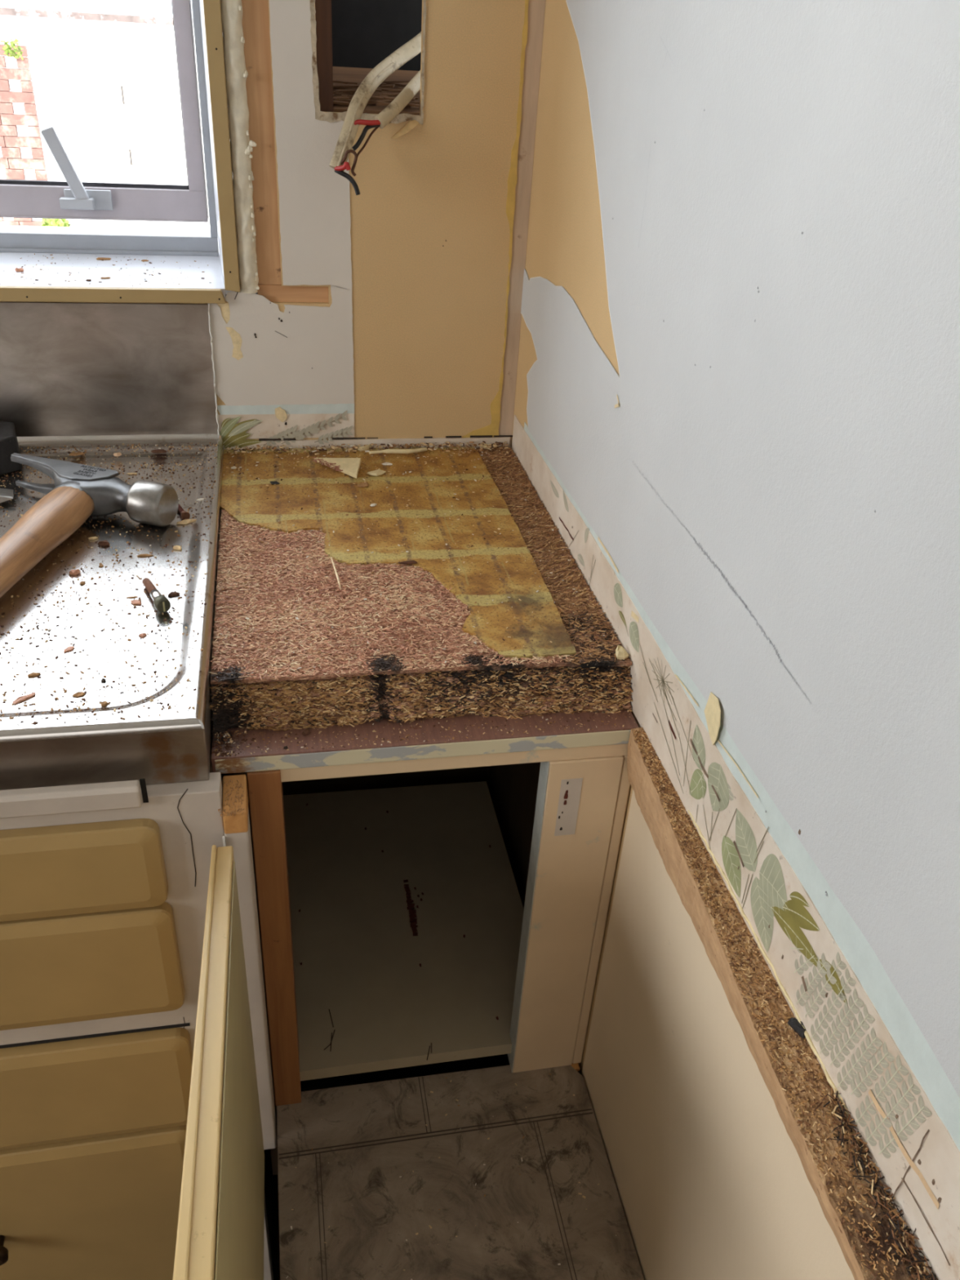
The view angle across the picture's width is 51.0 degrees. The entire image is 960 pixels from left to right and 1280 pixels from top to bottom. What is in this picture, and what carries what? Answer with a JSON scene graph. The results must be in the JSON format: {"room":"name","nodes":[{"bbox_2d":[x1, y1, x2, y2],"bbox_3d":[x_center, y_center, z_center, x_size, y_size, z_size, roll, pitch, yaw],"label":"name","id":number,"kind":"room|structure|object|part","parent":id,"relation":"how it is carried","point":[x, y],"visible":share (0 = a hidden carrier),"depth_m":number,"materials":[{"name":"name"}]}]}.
{"room":"damaged room","nodes":[
{"label":"damaged room","id":0,"kind":"room"},
{"bbox_2d":[0,0,545,449],"bbox_3d":[-1.413,-0.432,0.746,3.250,2.420,0.216,-3,33,-11],"label":"wall","id":1,"kind":"structure","parent":0,"point":[389,312],"depth_m":0.96,"materials":[{"name":"grey painted plaster"},{"name":"tan plasterboard"},{"name":"patterned wallpaper"}]},
{"bbox_2d":[0,0,235,303],"bbox_3d":[-0.785,-0.764,0.665,1.146,1.003,0.191,-3,33,-11],"label":"window","id":2,"kind":"structure","parent":1,"relation":"in","point":[100,116],"depth_m":1.00,"materials":[{"name":"grey metal"}]},
{"bbox_2d":[14,267,23,271],"bbox_3d":[-0.443,-0.356,0.967,0.008,0.004,0.006,-3,33,-11],"label":"chip","id":3,"kind":"object","parent":2,"relation":"on","point":[20,269],"visible":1,"depth_m":0.96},
{"bbox_3d":[-0.411,-0.469,1.001,0.038,0.074,0.008,-11,35,-21],"label":"lever","id":4,"kind":"part","parent":2,"relation":"part of","materials":[{"name":"grey metal"}]},
{"bbox_3d":[-0.793,-0.831,0.719,1.046,0.908,0.003,-3,33,-11],"label":"pane","id":5,"kind":"part","parent":2,"relation":"part of","materials":[{"name":"white"}]},
{"bbox_2d":[95,257,111,260],"bbox_3d":[-0.384,-0.389,1.026,0.015,0.002,0.005,-3,33,-11],"label":"chip","id":6,"kind":"object","parent":2,"relation":"on","point":[97,259],"visible":1,"depth_m":1.02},
{"bbox_3d":[-0.793,-0.817,0.726,1.079,0.938,0.031,-3,33,-11],"label":"sash","id":7,"kind":"part","parent":2,"relation":"part of","materials":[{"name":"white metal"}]},
{"bbox_2d":[0,253,211,286],"bbox_3d":[-0.364,-0.365,0.992,0.195,0.001,0.130,-3,33,-11],"label":"sawdust","id":8,"kind":"object","parent":2,"relation":"on","point":[34,254],"visible":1,"depth_m":0.99},
{"bbox_2d":[202,0,239,292],"bbox_3d":[-0.208,-0.751,0.695,0.014,0.991,0.013,-3,33,-11],"label":"trim","id":9,"kind":"structure","parent":1,"relation":"attached to","point":[211,8],"depth_m":0.89,"materials":[{"name":"brown wood"}]},
{"bbox_2d":[328,31,421,195],"bbox_3d":[-0.084,-0.485,0.911,0.028,0.135,0.165,16,34,19],"label":"cable","id":10,"kind":"object","parent":1,"relation":"hanging from","point":[339,162],"visible":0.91,"depth_m":0.88,"materials":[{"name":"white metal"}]},
{"bbox_3d":[-0.086,-0.503,0.952,0.143,0.060,0.082,-3,33,-11],"label":"hole plate","id":11,"kind":"part","parent":1,"relation":"part of","materials":[{"name":"brown wood"}]},
{"bbox_2d":[351,70,420,156],"bbox_3d":[-0.074,-0.477,0.909,0.019,0.077,0.123,21,36,25],"label":"cable","id":12,"kind":"object","parent":1,"relation":"hanging from","point":[407,94],"visible":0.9,"depth_m":0.89,"materials":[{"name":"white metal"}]},
{"bbox_2d":[274,1173,279,1279],"bbox_3d":[-1.149,1.573,-0.082,3.250,0.050,3.780,-3,33,-11],"label":"floor","id":13,"kind":"structure","parent":0,"point":[276,1176],"depth_m":1.27,"materials":[{"name":"tile"}]},
{"bbox_2d":[0,720,275,1279],"bbox_3d":[-0.719,0.369,0.983,1.016,0.894,0.514,-3,33,-11],"label":"base cabinet","id":14,"kind":"object","parent":13,"relation":"on","point":[104,886],"visible":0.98,"depth_m":0.74,"materials":[{"name":"white paint"}]},
{"bbox_3d":[-0.406,0.514,0.847,0.020,0.020,0.021,-3,33,-11],"label":"knob","id":15,"kind":"part","parent":14,"relation":"part of","materials":[{"name":"brown metal"}]},
{"bbox_3d":[-0.487,0.165,0.624,0.559,0.073,0.012,-3,33,-11],"label":"drawer","id":16,"kind":"part","parent":14,"relation":"part of","materials":[{"name":"yellow paint"}]},
{"bbox_3d":[-0.492,0.244,0.673,0.559,0.107,0.012,-3,33,-11],"label":"drawer","id":17,"kind":"part","parent":14,"relation":"part of","materials":[{"name":"yellow paint"}]},
{"bbox_3d":[-0.501,0.363,0.749,0.558,0.113,0.012,-3,33,-11],"label":"drawer","id":18,"kind":"part","parent":14,"relation":"part of","materials":[{"name":"yellow paint"}]},
{"bbox_2d":[0,302,223,790],"bbox_3d":[-0.705,-0.089,0.721,0.994,0.192,0.484,-3,33,-11],"label":"sink","id":19,"kind":"object","parent":14,"relation":"on","point":[83,375],"visible":0.97,"depth_m":0.82,"materials":[{"name":"silver metal"}]},
{"bbox_2d":[0,488,13,502],"bbox_3d":[-0.477,-0.121,0.875,0.130,0.012,0.022,-9,34,-19],"label":"chisel","id":20,"kind":"object","parent":19,"relation":"on","point":[6,495],"visible":1,"depth_m":0.89,"materials":[{"name":"metal"}]},
{"bbox_2d":[0,421,21,475],"bbox_3d":[-0.468,-0.180,0.950,0.069,0.034,0.064,8,32,7],"label":"block","id":21,"kind":"object","parent":19,"relation":"on","point":[9,445],"visible":0.78,"depth_m":0.94,"materials":[{"name":"black rubber"}]},
{"bbox_2d":[12,692,35,704],"bbox_3d":[-0.297,0.037,0.655,0.005,0.002,0.016,28,39,33],"label":"chip","id":22,"kind":"object","parent":19,"relation":"on","point":[23,698],"visible":1,"depth_m":0.65,"materials":[{"name":"wood"}]},
{"bbox_2d":[27,671,40,676],"bbox_3d":[-0.300,0.023,0.677,0.008,0.002,0.005,-3,33,-11],"label":"chip","id":23,"kind":"object","parent":19,"relation":"on","point":[32,674],"visible":1,"depth_m":0.68,"materials":[{"name":"brown wood"}]},
{"bbox_2d":[63,646,74,653],"bbox_3d":[-0.288,0.006,0.705,0.007,0.001,0.008,-3,33,-11],"label":"chip","id":24,"kind":"object","parent":19,"relation":"on","point":[68,648],"visible":1,"depth_m":0.70,"materials":[{"name":"wood"}]},
{"bbox_2d":[68,568,80,575],"bbox_3d":[-0.320,-0.054,0.794,0.008,0.004,0.005,4,32,-1],"label":"chip","id":25,"kind":"object","parent":19,"relation":"on","point":[73,572],"visible":1,"depth_m":0.79,"materials":[{"name":"wood"}]},
{"bbox_2d":[69,452,84,456],"bbox_3d":[-0.392,-0.181,0.980,0.015,0.002,0.005,-10,35,-20],"label":"chip","id":26,"kind":"object","parent":19,"relation":"on","point":[73,454],"visible":1,"depth_m":0.98,"materials":[{"name":"brown wood"}]},
{"bbox_2d":[71,692,85,697],"bbox_3d":[-0.264,0.035,0.661,0.008,0.002,0.005,-3,33,-11],"label":"chip","id":27,"kind":"object","parent":19,"relation":"on","point":[77,694],"visible":1,"depth_m":0.66,"materials":[{"name":"brown wood"}]},
{"bbox_2d":[0,453,178,597],"bbox_3d":[-0.386,-0.056,0.758,0.163,0.037,0.335,11,33,11],"label":"hammer","id":28,"kind":"object","parent":19,"relation":"on","point":[79,492],"visible":1,"depth_m":0.85,"materials":[{"name":"grey metal"}]},
{"bbox_3d":[-0.364,-0.041,0.740,0.042,0.034,0.302,6,32,3],"label":"handle","id":29,"kind":"part","parent":28,"relation":"part of","materials":[{"name":"brown wood"}]},
{"bbox_2d":[88,536,97,539],"bbox_3d":[-0.325,-0.086,0.846,0.008,0.002,0.004,-3,33,-11],"label":"chip","id":30,"kind":"object","parent":19,"relation":"on","point":[94,537],"visible":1,"depth_m":0.84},
{"bbox_2d":[97,540,109,546],"bbox_3d":[-0.314,-0.081,0.837,0.009,0.004,0.006,-14,36,-26],"label":"chip","id":31,"kind":"object","parent":19,"relation":"on","point":[104,543],"visible":1,"depth_m":0.84,"materials":[{"name":"brown wood"}]},
{"bbox_2d":[100,701,107,706],"bbox_3d":[-0.244,0.041,0.654,0.005,0.002,0.004,-24,42,-37],"label":"chip","id":32,"kind":"object","parent":19,"relation":"on","point":[104,703],"visible":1,"depth_m":0.65,"materials":[{"name":"beige wood"}]},
{"bbox_2d":[0,443,218,726],"bbox_3d":[-0.326,-0.070,0.817,0.213,0.007,0.468,-3,33,-11],"label":"drainboard sawdust","id":33,"kind":"object","parent":19,"relation":"on","point":[188,508],"visible":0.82,"depth_m":0.75},
{"bbox_2d":[0,442,218,519],"bbox_3d":[-0.350,-0.139,0.924,0.212,0.006,0.206,-3,33,-11],"label":"debris","id":34,"kind":"object","parent":19,"relation":"on","point":[191,442],"visible":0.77,"depth_m":0.99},
{"bbox_2d":[113,452,121,456],"bbox_3d":[-0.355,-0.182,0.984,0.008,0.003,0.005,-3,33,-11],"label":"chip","id":35,"kind":"object","parent":19,"relation":"on","point":[118,454],"visible":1,"depth_m":0.98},
{"bbox_2d":[130,599,141,604],"bbox_3d":[-0.261,-0.029,0.763,0.008,0.002,0.007,-3,33,-11],"label":"chip","id":36,"kind":"object","parent":19,"relation":"on","point":[135,602],"visible":1,"depth_m":0.76,"materials":[{"name":"wood"}]},
{"bbox_2d":[138,632,146,637],"bbox_3d":[-0.243,-0.004,0.725,0.004,0.002,0.005,15,34,18],"label":"chip","id":37,"kind":"object","parent":19,"relation":"on","point":[143,634],"visible":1,"depth_m":0.72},
{"bbox_2d":[137,554,153,556],"bbox_3d":[-0.275,-0.070,0.826,0.014,0.002,0.003,-3,33,-11],"label":"chip","id":38,"kind":"object","parent":19,"relation":"on","point":[140,555],"visible":1,"depth_m":0.82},
{"bbox_2d":[142,577,170,613],"bbox_3d":[-0.248,-0.036,0.765,0.011,0.011,0.049,-16,38,-29],"label":"bolt","id":39,"kind":"object","parent":19,"relation":"on","point":[161,602],"visible":1,"depth_m":0.75,"materials":[{"name":"metal"}]},
{"bbox_2d":[151,448,166,453],"bbox_3d":[-0.318,-0.187,0.996,0.016,0.003,0.004,-3,33,-11],"label":"chip","id":40,"kind":"object","parent":19,"relation":"on","point":[158,451],"visible":1,"depth_m":0.99,"materials":[{"name":"brown wood"}]},
{"bbox_2d":[168,591,179,596],"bbox_3d":[-0.236,-0.035,0.775,0.009,0.002,0.004,-3,33,-11],"label":"chip","id":41,"kind":"object","parent":19,"relation":"on","point":[171,593],"visible":1,"depth_m":0.78,"materials":[{"name":"brown wood"}]},
{"bbox_2d":[173,545,182,550],"bbox_3d":[-0.252,-0.077,0.840,0.009,0.002,0.007,13,33,13],"label":"chip","id":42,"kind":"object","parent":19,"relation":"on","point":[175,547],"visible":1,"depth_m":0.84,"materials":[{"name":"beige wood"}]},
{"bbox_2d":[177,504,190,519],"bbox_3d":[-0.267,-0.116,0.896,0.008,0.008,0.030,-16,37,-28],"label":"chip","id":43,"kind":"object","parent":19,"relation":"on","point":[184,515],"visible":0.84,"depth_m":0.89,"materials":[{"name":"brown wood"}]},
{"bbox_2d":[176,519,196,524],"bbox_3d":[-0.257,-0.104,0.882,0.020,0.002,0.008,-20,39,-32],"label":"chip","id":44,"kind":"object","parent":19,"relation":"on","point":[184,522],"visible":1,"depth_m":0.88,"materials":[{"name":"beige wood"}]},
{"bbox_2d":[276,1062,644,1279],"bbox_3d":[0.074,0.992,0.462,0.279,0.488,1.444,-3,33,-11],"label":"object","id":45,"kind":"structure","parent":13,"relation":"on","point":[384,1134],"depth_m":0.84,"materials":[{"name":"tile"}]},
{"bbox_2d":[173,729,631,1279],"bbox_3d":[-0.060,0.267,0.887,0.315,0.523,0.808,-3,33,-11],"label":"base cabinet","id":46,"kind":"object","parent":45,"relation":"on","point":[435,908],"visible":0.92,"depth_m":0.91,"materials":[{"name":"beige paint"}]},
{"bbox_3d":[-0.155,0.368,0.629,0.017,0.357,0.312,-3,33,-10],"label":"door","id":47,"kind":"part","parent":46,"relation":"part of","materials":[{"name":"beige paint"}]},
{"bbox_3d":[-0.221,0.179,1.012,0.008,0.500,0.448,-3,33,-11],"label":"panel","id":48,"kind":"part","parent":46,"relation":"part of","materials":[{"name":"white wood"}]},
{"bbox_3d":[-0.164,0.240,0.812,0.023,0.382,0.046,-3,33,-11],"label":"timber post","id":49,"kind":"part","parent":46,"relation":"part of","materials":[{"name":"orange wood"}]},
{"bbox_3d":[-0.117,0.059,1.213,0.283,0.500,0.010,-3,33,-11],"label":"panel","id":50,"kind":"part","parent":46,"relation":"part of","materials":[{"name":"beige wood"}]},
{"bbox_2d":[283,781,524,1080],"bbox_3d":[-0.087,0.284,1.063,0.262,0.016,0.376,-3,33,-11],"label":"shelf","id":51,"kind":"object","parent":46,"relation":"attached to","point":[406,905],"depth_m":1.03,"materials":[{"name":"grey paint"}]},
{"bbox_3d":[-0.034,0.074,0.718,0.301,0.013,0.018,-3,33,-11],"label":"rail","id":52,"kind":"part","parent":46,"relation":"part of","materials":[{"name":"grey paint"}]},
{"bbox_2d":[211,709,639,772],"bbox_3d":[-0.076,-0.046,0.901,0.304,0.013,0.462,-3,33,-11],"label":"board","id":53,"kind":"object","parent":46,"relation":"on","point":[561,718],"visible":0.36,"depth_m":0.71,"materials":[{"name":"brown wood"}]},
{"bbox_2d":[213,729,259,756],"bbox_3d":[-0.168,0.071,0.693,0.031,0.001,0.028,-3,33,-11],"label":"corner sawdust","id":54,"kind":"object","parent":53,"relation":"on","point":[220,749],"visible":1,"depth_m":0.69},
{"bbox_2d":[302,728,310,735],"bbox_3d":[-0.122,0.064,0.706,0.004,0.003,0.007,28,40,33],"label":"chip","id":55,"kind":"object","parent":53,"relation":"on","point":[306,731],"visible":1,"depth_m":0.70,"materials":[{"name":"brown wood"}]},
{"bbox_2d":[208,445,632,733],"bbox_3d":[-0.076,-0.071,0.895,0.312,0.039,0.446,-3,33,-11],"label":"countertop","id":56,"kind":"structure","parent":53,"relation":"on","point":[362,687],"depth_m":0.80,"materials":[{"name":"wood"}]},
{"bbox_2d":[269,480,279,484],"bbox_3d":[-0.199,-0.152,0.973,0.010,0.002,0.006,-3,33,-11],"label":"chip","id":57,"kind":"object","parent":56,"relation":"on","point":[276,482],"visible":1,"depth_m":0.97,"materials":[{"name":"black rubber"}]},
{"bbox_2d":[330,556,341,590],"bbox_3d":[-0.119,-0.057,0.828,0.002,0.004,0.056,-5,33,-13],"label":"splinter","id":58,"kind":"object","parent":56,"relation":"on","point":[334,566],"visible":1,"depth_m":0.82,"materials":[{"name":"beige wood"}]},
{"bbox_2d":[311,457,360,478],"bbox_3d":[-0.137,-0.177,1.015,0.064,0.008,0.032,25,38,29],"label":"scrap","id":59,"kind":"object","parent":56,"relation":"on","point":[348,466],"visible":1,"depth_m":1.01,"materials":[{"name":"paper"}]},
{"bbox_2d":[357,482,368,487],"bbox_3d":[-0.114,-0.152,0.982,0.011,0.002,0.010,-3,33,-11],"label":"chip","id":60,"kind":"object","parent":56,"relation":"on","point":[362,484],"visible":1,"depth_m":0.98,"materials":[{"name":"brown wood"}]},
{"bbox_2d":[357,444,372,451],"bbox_3d":[-0.121,-0.203,1.059,0.006,0.005,0.019,27,39,32],"label":"chip","id":61,"kind":"object","parent":56,"relation":"on","point":[366,447],"visible":1,"depth_m":1.06,"materials":[{"name":"wood"}]},
{"bbox_2d":[226,440,511,459],"bbox_3d":[-0.112,-0.197,1.051,0.298,0.006,0.040,-3,33,-11],"label":"crumbs","id":62,"kind":"object","parent":56,"relation":"on","point":[431,446],"visible":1,"depth_m":1.06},
{"bbox_2d":[366,469,385,476],"bbox_3d":[-0.103,-0.168,1.007,0.013,0.003,0.018,23,37,28],"label":"chip","id":63,"kind":"object","parent":56,"relation":"on","point":[375,473],"visible":1,"depth_m":1.00,"materials":[{"name":"wood"}]},
{"bbox_2d":[382,462,392,465],"bbox_3d":[-0.095,-0.181,1.029,0.011,0.002,0.007,-3,33,-11],"label":"chip","id":64,"kind":"object","parent":56,"relation":"on","point":[385,463],"visible":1,"depth_m":1.03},
{"bbox_2d":[368,447,426,453],"bbox_3d":[-0.085,-0.197,1.050,0.062,0.006,0.010,-7,34,-17],"label":"splinter","id":65,"kind":"object","parent":56,"relation":"on","point":[424,449],"visible":1,"depth_m":1.05,"materials":[{"name":"wood"}]},
{"bbox_2d":[398,560,417,564],"bbox_3d":[-0.061,-0.066,0.851,0.017,0.002,0.004,-3,33,-11],"label":"chip","id":66,"kind":"object","parent":56,"relation":"on","point":[412,562],"visible":1,"depth_m":0.85,"materials":[{"name":"brown wood"}]},
{"bbox_2d":[217,446,617,675],"bbox_3d":[-0.077,-0.093,0.896,0.302,0.002,0.416,-3,33,-11],"label":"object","id":67,"kind":"structure","parent":56,"relation":"on","point":[482,478],"depth_m":0.90,"materials":[{"name":"brown wood"}]},
{"bbox_2d":[480,444,490,449],"bbox_3d":[0.006,-0.210,1.086,0.013,0.005,0.007,13,33,14],"label":"chip","id":68,"kind":"object","parent":56,"relation":"on","point":[484,446],"visible":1,"depth_m":1.08,"materials":[{"name":"wood"}]},
{"bbox_2d":[615,644,628,659],"bbox_3d":[0.106,0.009,0.750,0.010,0.008,0.012,-3,33,-11],"label":"chip","id":69,"kind":"object","parent":56,"relation":"on","point":[620,652],"visible":1,"depth_m":0.75,"materials":[{"name":"paper"}]},
{"bbox_2d":[214,709,635,756],"bbox_3d":[-0.035,0.064,0.718,0.301,0.001,0.028,-3,33,-11],"label":"laminate sawdust","id":70,"kind":"object","parent":53,"relation":"on","point":[319,732],"visible":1,"depth_m":0.71},
{"bbox_3d":[-0.014,0.083,0.729,0.259,0.012,0.016,-3,33,-11],"label":"rail","id":71,"kind":"part","parent":46,"relation":"part of","materials":[{"name":"beige paint"}]},
{"bbox_3d":[0.060,0.165,1.063,0.002,0.500,0.414,-3,33,-11],"label":"panel","id":72,"kind":"part","parent":46,"relation":"part of","materials":[{"name":"wood"}]},
{"bbox_2d":[286,1073,616,1279],"bbox_3d":[-0.013,0.493,0.783,0.270,0.001,0.339,-3,33,-11],"label":"sawdust","id":73,"kind":"object","parent":45,"relation":"on","point":[583,1196],"visible":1,"depth_m":0.84},
{"bbox_2d":[511,0,959,1279],"bbox_3d":[0.439,0.492,-0.518,0.124,2.420,3.626,-3,33,-11],"label":"wall","id":74,"kind":"structure","parent":0,"point":[736,414],"depth_m":0.53,"materials":[{"name":"white paint"}]},
{"bbox_2d":[626,727,937,1279],"bbox_3d":[0.187,0.339,0.331,0.048,0.048,0.982,-3,33,-11],"label":"batten","id":75,"kind":"object","parent":74,"relation":"attached to","point":[873,1239],"visible":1,"depth_m":0.51,"materials":[{"name":"brown wood"}]},
{"label":"outside","id":76,"kind":"structure","parent":0,"visible":0},
{"bbox_2d":[3,210,209,230],"bbox_3d":[-2.811,-3.127,7.213,15.000,0.070,13.750,-3,33,-11],"label":"ground","id":77,"kind":"structure","parent":76,"point":[74,223],"depth_m":6.52,"materials":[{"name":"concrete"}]},
{"bbox_2d":[0,217,43,226],"bbox_3d":[-3.164,-2.891,5.802,1.196,0.983,0.040,-3,33,-11],"label":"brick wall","id":78,"kind":"structure","parent":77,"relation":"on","point":[17,221],"depth_m":6.10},
{"bbox_2d":[41,218,71,226],"bbox_3d":[-2.408,-2.342,5.718,0.166,0.164,0.107,-3,33,-11],"label":"weed","id":79,"kind":"object","parent":77,"relation":"on","point":[46,222],"visible":0.3,"depth_m":5.68,"materials":[{"name":"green plant"}]},
{"bbox_2d":[192,20,208,202],"bbox_3d":[-2.283,-3.642,6.968,12.000,1.159,0.280,-3,33,-11],"label":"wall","id":80,"kind":"structure","parent":77,"relation":"on","point":[193,20],"depth_m":6.93,"materials":[{"name":"white paint"}]}
]}

